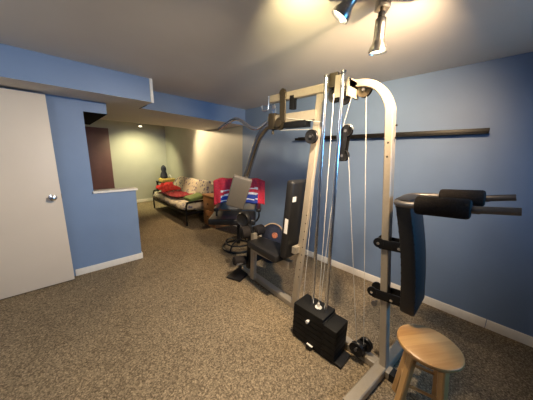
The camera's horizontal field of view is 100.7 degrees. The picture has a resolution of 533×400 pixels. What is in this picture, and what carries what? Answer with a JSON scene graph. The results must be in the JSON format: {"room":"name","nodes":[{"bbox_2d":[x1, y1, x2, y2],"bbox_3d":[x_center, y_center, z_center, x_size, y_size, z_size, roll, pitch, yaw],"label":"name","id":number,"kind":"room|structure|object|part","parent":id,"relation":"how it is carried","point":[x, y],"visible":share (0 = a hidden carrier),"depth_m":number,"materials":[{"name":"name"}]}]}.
{"room":"gym","nodes":[
{"label":"gym","id":0,"kind":"room"},
{"bbox_2d":[0,87,142,275],"bbox_3d":[-2.603,-0.028,2.046,2.465,1.972,0.124,-10,16,-43],"label":"wall","id":1,"kind":"structure","parent":0,"point":[101,227],"depth_m":2.54,"materials":[{"name":"blue paint"}]},
{"bbox_2d":[0,88,74,299],"bbox_3d":[-2.413,-0.007,2.003,0.816,1.933,0.106,-10,16,-43],"label":"door","id":2,"kind":"structure","parent":1,"relation":"in","point":[35,253],"depth_m":2.13,"materials":[{"name":"white paint"}]},
{"bbox_3d":[-2.156,-0.022,2.228,0.066,0.066,0.070,-10,16,-43],"label":"knob","id":3,"kind":"part","parent":2,"relation":"part of","materials":[{"name":"silver metal"}]},
{"bbox_2d":[82,100,106,113],"bbox_3d":[-1.938,-1.035,2.479,0.214,0.114,0.099,-10,16,-43],"label":"trim","id":4,"kind":"structure","parent":1,"relation":"attached to","point":[88,106],"depth_m":2.44,"materials":[{"name":"blue paint"}]},
{"bbox_2d":[83,109,106,124],"bbox_3d":[-2.424,-1.145,2.973,0.213,0.118,1.496,-10,16,-43],"label":"trim","id":5,"kind":"structure","parent":1,"relation":"attached to","point":[89,117],"depth_m":2.72,"materials":[{"name":"black"}]},
{"bbox_2d":[93,187,137,193],"bbox_3d":[-1.883,-0.123,2.750,0.463,0.025,0.157,-10,16,-43],"label":"trim","id":6,"kind":"structure","parent":1,"relation":"attached to","point":[126,188],"depth_m":2.71,"materials":[{"name":"white paint"}]},
{"bbox_2d":[85,119,167,199],"bbox_3d":[-4.591,-0.872,5.377,4.371,2.202,0.100,-10,16,-43],"label":"wall","id":7,"kind":"structure","parent":0,"point":[138,154],"depth_m":6.18,"materials":[{"name":"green paint"}]},
{"bbox_2d":[85,126,114,189],"bbox_3d":[-4.443,-0.785,5.451,1.065,1.990,0.029,-10,16,-43],"label":"door","id":8,"kind":"structure","parent":7,"relation":"in","point":[98,143],"depth_m":5.59,"materials":[{"name":"red paint"}]},
{"bbox_2d":[137,198,152,202],"bbox_3d":[-4.620,0.182,5.508,4.255,0.085,0.014,-10,16,-43],"label":"baseboard","id":9,"kind":"structure","parent":7,"relation":"attached to","point":[148,199],"depth_m":6.49,"materials":[{"name":"white paint"}]},
{"bbox_2d":[0,201,532,399],"bbox_3d":[-1.477,0.980,2.432,4.371,0.100,9.150,-10,16,-43],"label":"floor","id":10,"kind":"structure","parent":0,"point":[168,323],"depth_m":1.78,"materials":[{"name":"brown carpet"}]},
{"bbox_2d":[153,176,213,225],"bbox_3d":[-2.010,-0.076,5.228,0.771,0.833,1.957,-10,16,-43],"label":"futon","id":11,"kind":"object","parent":10,"relation":"on","point":[189,185],"visible":0.66,"depth_m":4.98,"materials":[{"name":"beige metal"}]},
{"bbox_2d":[156,182,180,191],"bbox_3d":[-2.511,-0.346,5.584,0.482,0.185,0.660,-10,16,-43],"label":"pillow","id":12,"kind":"object","parent":11,"relation":"on","point":[167,186],"visible":1,"depth_m":5.54,"materials":[{"name":"red fabric"}]},
{"bbox_2d":[160,191,192,197],"bbox_3d":[-2.059,-0.161,5.103,0.511,0.076,0.892,-10,16,-43],"label":"blanket","id":13,"kind":"object","parent":11,"relation":"on","point":[176,194],"visible":0.94,"depth_m":4.98,"materials":[{"name":"red fabric"}]},
{"bbox_3d":[-2.004,0.075,5.269,0.715,0.050,1.950,-10,16,-43],"label":"frame","id":14,"kind":"part","parent":11,"relation":"part of","materials":[{"name":"black metal"}]},
{"bbox_3d":[-2.007,-0.217,5.199,0.787,0.570,1.890,-10,16,-43],"label":"mattress","id":15,"kind":"part","parent":11,"relation":"part of","materials":[{"name":"fabric"}]},
{"bbox_2d":[184,193,202,201],"bbox_3d":[-1.464,-0.071,4.622,0.260,0.149,0.460,11,15,39],"label":"pillow","id":16,"kind":"object","parent":11,"relation":"on","point":[196,196],"visible":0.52,"depth_m":4.52,"materials":[{"name":"green fabric"}]},
{"bbox_3d":[-1.333,0.237,4.601,0.731,0.503,0.037,-10,16,-43],"label":"arm rail","id":17,"kind":"part","parent":11,"relation":"part of","materials":[{"name":"black metal"}]},
{"bbox_2d":[196,179,210,193],"bbox_3d":[-1.358,-0.273,4.752,0.380,0.320,0.193,12,15,42],"label":"cushion","id":18,"kind":"object","parent":11,"relation":"on","point":[203,186],"visible":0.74,"depth_m":4.66,"materials":[{"name":"fabric"}]},
{"bbox_2d":[202,193,230,228],"bbox_3d":[-1.025,0.199,4.506,0.412,0.630,0.480,-10,16,-43],"label":"nightstand","id":19,"kind":"object","parent":10,"relation":"on","point":[208,198],"visible":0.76,"depth_m":4.38,"materials":[{"name":"orange wood"}]},
{"bbox_3d":[-1.144,0.077,4.360,0.014,0.230,0.400,-10,16,-43],"label":"drawer","id":20,"kind":"part","parent":19,"relation":"part of","materials":[{"name":"orange wood"}]},
{"bbox_3d":[-1.150,0.322,4.409,0.014,0.220,0.400,-10,16,-43],"label":"drawer","id":21,"kind":"part","parent":19,"relation":"part of","materials":[{"name":"orange wood"}]},
{"bbox_2d":[208,202,260,253],"bbox_3d":[-0.459,0.250,3.356,0.735,1.006,0.575,1,11,-3],"label":"office chair","id":22,"kind":"object","parent":10,"relation":"on","point":[218,217],"visible":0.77,"depth_m":3.28,"materials":[{"name":"black plastic"}]},
{"bbox_3d":[-0.722,0.102,3.305,0.070,0.050,0.400,1,11,-3],"label":"armrest","id":23,"kind":"part","parent":22,"relation":"part of","materials":[{"name":"black plastic"}]},
{"bbox_3d":[-0.495,0.264,3.318,0.660,0.090,0.500,1,11,-3],"label":"seat","id":24,"kind":"part","parent":22,"relation":"part of","materials":[{"name":"black plastic"}]},
{"bbox_3d":[-0.431,-0.067,3.550,0.620,0.460,0.070,1,11,-3],"label":"backrest","id":25,"kind":"part","parent":22,"relation":"part of","materials":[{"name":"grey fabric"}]},
{"bbox_2d":[213,178,264,204],"bbox_3d":[-0.429,-0.139,3.530,0.805,0.431,0.174,1,11,-5],"label":"jersey","id":26,"kind":"object","parent":22,"relation":"on","point":[256,194],"visible":0.68,"depth_m":3.47,"materials":[{"name":"red fabric"}]},
{"bbox_3d":[-0.123,0.112,3.336,0.070,0.050,0.400,1,11,-3],"label":"armrest","id":27,"kind":"part","parent":22,"relation":"part of","materials":[{"name":"black plastic"}]},
{"bbox_2d":[262,223,281,262],"bbox_3d":[0.077,0.567,3.057,0.300,0.538,0.298,-10,16,-43],"label":"bag","id":28,"kind":"object","parent":10,"relation":"on","point":[273,231],"visible":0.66,"depth_m":2.94,"materials":[{"name":"blue fabric"}]},
{"bbox_2d":[226,70,521,399],"bbox_3d":[0.328,0.103,1.777,0.788,1.966,2.203,-10,16,-43],"label":"exercise machine","id":29,"kind":"object","parent":10,"relation":"on","point":[316,323],"visible":1,"depth_m":1.51,"materials":[{"name":"beige paint"}]},
{"bbox_3d":[-0.322,0.894,2.687,0.190,0.022,0.300,7,13,25],"label":"foot plate","id":30,"kind":"part","parent":29,"relation":"part of","materials":[{"name":"black plastic"}]},
{"bbox_2d":[218,117,267,129],"bbox_3d":[-0.257,-0.799,2.321,0.035,0.156,0.902,-10,16,-43],"label":"bar","id":31,"kind":"object","parent":29,"relation":"hanging from","point":[228,122],"visible":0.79,"depth_m":2.29,"materials":[{"name":"silver metal"}]},
{"bbox_3d":[-0.190,0.577,2.492,0.044,0.413,0.081,-10,16,-43],"label":"leg lever","id":32,"kind":"part","parent":29,"relation":"part of","materials":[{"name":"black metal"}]},
{"bbox_3d":[-0.142,0.622,2.450,0.050,0.541,0.065,-10,16,-43],"label":"post","id":33,"kind":"part","parent":29,"relation":"part of","materials":[{"name":"grey metal"}]},
{"bbox_3d":[-0.144,-0.319,2.249,0.066,0.891,0.564,-10,16,-43],"label":"press arm","id":34,"kind":"part","parent":29,"relation":"part of","materials":[{"name":"metal"}]},
{"bbox_3d":[0.027,0.487,2.234,0.296,0.070,0.460,-10,16,-43],"label":"seat","id":35,"kind":"part","parent":29,"relation":"part of","materials":[{"name":"black leather"}]},
{"bbox_3d":[0.135,-0.778,1.825,0.016,0.268,0.074,-10,16,-43],"label":"hanger plate","id":36,"kind":"part","parent":29,"relation":"part of","materials":[{"name":"brown metal"}]},
{"bbox_3d":[0.371,0.017,1.564,0.025,1.625,0.046,-10,16,-43],"label":"guide rod","id":37,"kind":"part","parent":29,"relation":"part of","materials":[{"name":"silver metal"}]},
{"bbox_3d":[0.451,0.035,1.482,0.025,1.625,0.048,-10,16,-43],"label":"guide rod","id":38,"kind":"part","parent":29,"relation":"part of","materials":[{"name":"silver metal"}]},
{"bbox_3d":[0.517,-0.717,1.412,0.150,0.130,0.092,-10,16,-43],"label":"bracket plate","id":39,"kind":"part","parent":29,"relation":"part of","materials":[{"name":"beige paint"}]},
{"bbox_3d":[0.714,0.673,1.453,0.046,0.036,0.035,-10,16,-43],"label":"adjustment knob","id":40,"kind":"part","parent":29,"relation":"part of","materials":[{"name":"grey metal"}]},
{"bbox_3d":[0.941,0.005,1.210,0.385,0.078,0.391,-10,16,-43],"label":"arm frame","id":41,"kind":"part","parent":29,"relation":"part of","materials":[{"name":"grey metal"}]},
{"bbox_2d":[392,324,464,399],"bbox_3d":[0.850,0.991,1.210,0.292,0.481,0.292,-10,16,-43],"label":"wooden stool","id":42,"kind":"object","parent":10,"relation":"on","point":[426,346],"visible":1,"depth_m":1.15,"materials":[{"name":"brown wood"}]},
{"bbox_3d":[0.826,0.982,1.323,0.037,0.452,0.090,-1,12,-12],"label":"leg","id":43,"kind":"part","parent":42,"relation":"part of","materials":[{"name":"brown wood"}]},
{"bbox_3d":[0.737,1.007,1.189,0.090,0.452,0.037,-1,12,-12],"label":"leg","id":44,"kind":"part","parent":42,"relation":"part of","materials":[{"name":"brown wood"}]},
{"bbox_3d":[0.855,0.771,1.166,0.292,0.033,0.292,-10,16,-43],"label":"seat","id":45,"kind":"part","parent":42,"relation":"part of","materials":[{"name":"brown wood"}]},
{"bbox_3d":[0.961,1.003,1.237,0.090,0.452,0.037,-1,12,-12],"label":"leg","id":46,"kind":"part","parent":42,"relation":"part of","materials":[{"name":"brown wood"}]},
{"bbox_3d":[0.873,1.028,1.103,0.037,0.452,0.090,-1,12,-12],"label":"leg","id":47,"kind":"part","parent":42,"relation":"part of","materials":[{"name":"brown wood"}]},
{"bbox_3d":[-2.875,-0.229,6.382,0.400,0.630,0.540,-10,16,-43],"label":"side table","id":48,"kind":"object","parent":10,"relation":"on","visible":0},
{"bbox_2d":[158,178,174,181],"bbox_3d":[-2.821,-0.571,6.258,0.350,0.089,0.320,-10,16,-43],"label":"box","id":49,"kind":"object","parent":48,"relation":"on","point":[160,179],"visible":0.87,"depth_m":6.15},
{"bbox_2d":[160,165,167,178],"bbox_3d":[-2.869,-0.790,6.160,0.190,0.375,0.187,-10,16,-43],"label":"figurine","id":50,"kind":"object","parent":49,"relation":"on","point":[163,175],"visible":1,"depth_m":6.11,"materials":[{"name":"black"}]},
{"bbox_2d":[0,0,532,125],"bbox_3d":[-1.420,-1.262,1.906,4.471,0.100,9.250,-10,16,-43],"label":"ceiling","id":51,"kind":"structure","parent":0,"point":[239,54],"depth_m":1.49,"materials":[{"name":"paint"}]},
{"bbox_2d":[0,43,150,107],"bbox_3d":[-2.345,-1.068,1.679,2.585,0.236,0.488,-10,16,-43],"label":"soffit","id":52,"kind":"structure","parent":51,"relation":"attached to","point":[20,69],"depth_m":1.97,"materials":[{"name":"blue paint"}]},
{"bbox_2d":[149,78,153,102],"bbox_3d":[-1.248,-1.182,2.392,0.029,0.240,0.023,-10,16,-43],"label":"trim","id":53,"kind":"structure","parent":52,"relation":"attached to","point":[150,80],"depth_m":2.38,"materials":[{"name":"white paint"}]},
{"bbox_2d":[85,91,244,130],"bbox_3d":[-2.429,-1.313,2.956,4.271,0.266,1.498,-10,16,-43],"label":"ceiling beam","id":54,"kind":"structure","parent":51,"relation":"attached to","point":[166,109],"depth_m":3.36,"materials":[{"name":"blue paint"}]},
{"bbox_2d":[332,0,357,24],"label":"ceiling spotlight","id":55,"kind":"object","parent":51,"relation":"attached to","point":[341,11],"depth_m":0.97,"materials":[{"name":"silver metal"}]},
{"bbox_3d":[0.339,-0.840,0.999,0.071,0.046,0.062,-10,16,-43],"label":"bulb","id":56,"kind":"part","parent":55,"relation":"part of","materials":[{"name":"white glass"}]},
{"bbox_2d":[368,0,391,55],"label":"ceiling spotlight","id":57,"kind":"object","parent":51,"relation":"attached to","point":[378,47],"depth_m":1.08,"materials":[{"name":"silver metal"}]},
{"bbox_2d":[378,10,384,16],"bbox_3d":[0.561,-0.905,1.079,0.034,0.028,0.032,-10,16,-43],"label":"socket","id":58,"kind":"object","parent":57,"relation":"attached to","point":[381,13],"depth_m":1.07,"materials":[{"name":"silver plastic"}]},
{"bbox_2d":[164,52,532,336],"bbox_3d":[0.157,-0.389,3.595,0.100,2.202,9.150,-10,16,-43],"label":"wall","id":59,"kind":"structure","parent":0,"point":[481,265],"depth_m":2.08,"materials":[{"name":"blue paint"}]},
{"bbox_2d":[195,209,532,346],"bbox_3d":[0.054,0.650,3.802,0.015,0.078,9.050,-10,16,-43],"label":"baseboard","id":60,"kind":"structure","parent":59,"relation":"attached to","point":[460,313],"depth_m":2.06,"materials":[{"name":"white paint"}]},
{"bbox_2d":[295,128,489,140],"bbox_3d":[1.093,-0.704,2.425,0.080,0.050,1.932,-10,16,-43],"label":"wall shelf","id":61,"kind":"object","parent":59,"relation":"attached to","point":[477,131],"visible":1,"depth_m":2.04,"materials":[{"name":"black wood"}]}
]}

